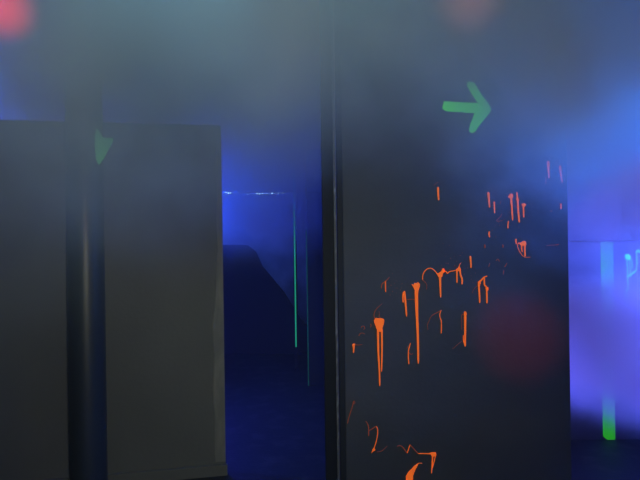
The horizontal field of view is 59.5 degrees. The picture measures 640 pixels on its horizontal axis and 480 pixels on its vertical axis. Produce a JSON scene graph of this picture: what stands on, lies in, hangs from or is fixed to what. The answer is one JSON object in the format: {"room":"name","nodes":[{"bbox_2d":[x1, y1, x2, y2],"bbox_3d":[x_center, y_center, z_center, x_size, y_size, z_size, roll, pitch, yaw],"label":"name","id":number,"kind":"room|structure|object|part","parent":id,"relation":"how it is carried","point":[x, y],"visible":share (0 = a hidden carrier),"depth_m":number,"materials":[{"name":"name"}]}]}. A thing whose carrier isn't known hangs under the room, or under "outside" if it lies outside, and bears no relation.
{"room":"sports facility","nodes":[
{"label":"sports facility","id":0,"kind":"room"},
{"bbox_2d":[0,111,20,119],"bbox_3d":[-5.053,-0.179,3.650,0.100,3.700,12.300,-1,0,0],"label":"wall","id":1,"kind":"structure","parent":0,"point":[3,116],"depth_m":8.98,"materials":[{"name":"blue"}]},
{"bbox_2d":[0,0,334,120],"bbox_3d":[-0.030,-2.150,3.650,10.000,0.100,12.300,-1,0,0],"label":"ceiling","id":2,"kind":"structure","parent":0,"point":[162,59],"depth_m":6.41,"materials":[{"name":"black"}]},
{"bbox_2d":[103,117,593,323],"bbox_3d":[-0.004,-0.250,9.700,10.000,3.700,0.200,-1,0,0],"label":"wall","id":3,"kind":"structure","parent":0,"point":[256,153],"depth_m":9.60,"materials":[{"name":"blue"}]},
{"bbox_2d":[184,354,639,479],"bbox_3d":[0.023,1.640,3.650,10.000,0.080,12.300,-1,0,0],"label":"floor","id":4,"kind":"structure","parent":0,"point":[275,421],"depth_m":4.64,"materials":[{"name":"black rubber"}]},
{"bbox_2d":[0,120,68,479],"bbox_3d":[-2.808,0.439,3.444,2.397,2.400,0.081,-1,0,-11],"label":"wall panel","id":5,"kind":"object","parent":4,"relation":"on","point":[34,420],"visible":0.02,"depth_m":3.62,"materials":[{"name":"grey paint"}]},
{"bbox_2d":[63,0,107,479],"bbox_3d":[-1.335,-0.226,3.180,0.238,3.690,0.238,-1,0,0],"label":"pillar","id":6,"kind":"structure","parent":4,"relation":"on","point":[82,26],"depth_m":3.09,"materials":[{"name":"grey plastic"}]},
{"bbox_2d":[95,128,113,164],"bbox_3d":[-1.181,-0.512,3.066,0.107,0.206,0.004,-1,0,0],"label":"arrow","id":7,"kind":"object","parent":6,"relation":"attached to","point":[102,145],"visible":1,"depth_m":3.06,"materials":[{"name":"paint"}]},
{"bbox_2d":[103,122,227,479],"bbox_3d":[-1.140,0.416,3.768,0.989,2.400,0.080,-1,0,-11],"label":"wall panel","id":8,"kind":"object","parent":4,"relation":"on","point":[164,302],"visible":0.88,"depth_m":3.77,"materials":[{"name":"grey paint"}]},
{"bbox_2d":[223,245,307,354],"bbox_3d":[-1.212,0.829,7.930,2.351,1.577,0.060,-1,0,0],"label":"barrier","id":9,"kind":"object","parent":4,"relation":"on","point":[258,314],"visible":0.59,"depth_m":7.90,"materials":[{"name":"black"}]},
{"bbox_2d":[291,70,297,369],"bbox_3d":[-0.314,-0.246,6.930,0.040,3.700,0.060,-1,0,0],"label":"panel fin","id":10,"kind":"object","parent":4,"relation":"on","point":[292,71],"depth_m":6.91,"materials":[{"name":"black"}]},
{"bbox_3d":[-0.310,0.259,6.904,0.017,2.120,0.008,-1,0,0],"label":"tape strip","id":11,"kind":"part","parent":10,"relation":"part of","materials":[{"name":"green plastic"}]},
{"bbox_2d":[306,149,338,385],"bbox_3d":[0.650,0.291,6.174,1.600,2.600,0.052,-1,0,0],"label":"wall panel","id":12,"kind":"object","parent":4,"relation":"on","point":[314,262],"visible":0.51,"depth_m":6.15,"materials":[{"name":"grey paint"}]},
{"bbox_2d":[319,0,339,479],"bbox_3d":[0.046,-0.231,2.998,0.075,3.660,0.105,-1,0,0],"label":"post","id":13,"kind":"object","parent":4,"relation":"on","point":[326,20],"visible":1,"depth_m":2.95,"materials":[{"name":"metal"}]},
{"bbox_3d":[0.078,-0.231,2.972,0.012,3.660,0.054,-1,0,0],"label":"angle trim","id":14,"kind":"part","parent":13,"relation":"part of","materials":[{"name":"metal"}]},
{"bbox_2d":[334,0,570,479],"bbox_3d":[0.708,-0.240,3.019,1.238,3.660,0.062,-1,0,0],"label":"wall panel","id":15,"kind":"object","parent":4,"relation":"on","point":[453,273],"visible":1,"depth_m":3.00,"materials":[{"name":"black paint"}]},
{"bbox_2d":[442,82,491,132],"bbox_3d":[0.787,-0.711,2.998,0.265,0.277,0.004,-1,0,0],"label":"arrow","id":16,"kind":"object","parent":15,"relation":"attached to","point":[481,109],"visible":1,"depth_m":3.00,"materials":[{"name":"paint"}]},
{"bbox_2d":[565,0,639,439],"bbox_3d":[2.947,-0.263,4.422,3.900,3.676,0.056,-1,0,0],"label":"wall panel","id":17,"kind":"object","parent":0,"point":[602,37],"depth_m":4.41,"materials":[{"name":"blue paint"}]},
{"bbox_3d":[2.262,0.798,4.399,0.104,1.572,0.004,-1,0,0],"label":"tape strip","id":18,"kind":"part","parent":17,"relation":"part of","materials":[{"name":"green plastic"}]}
]}

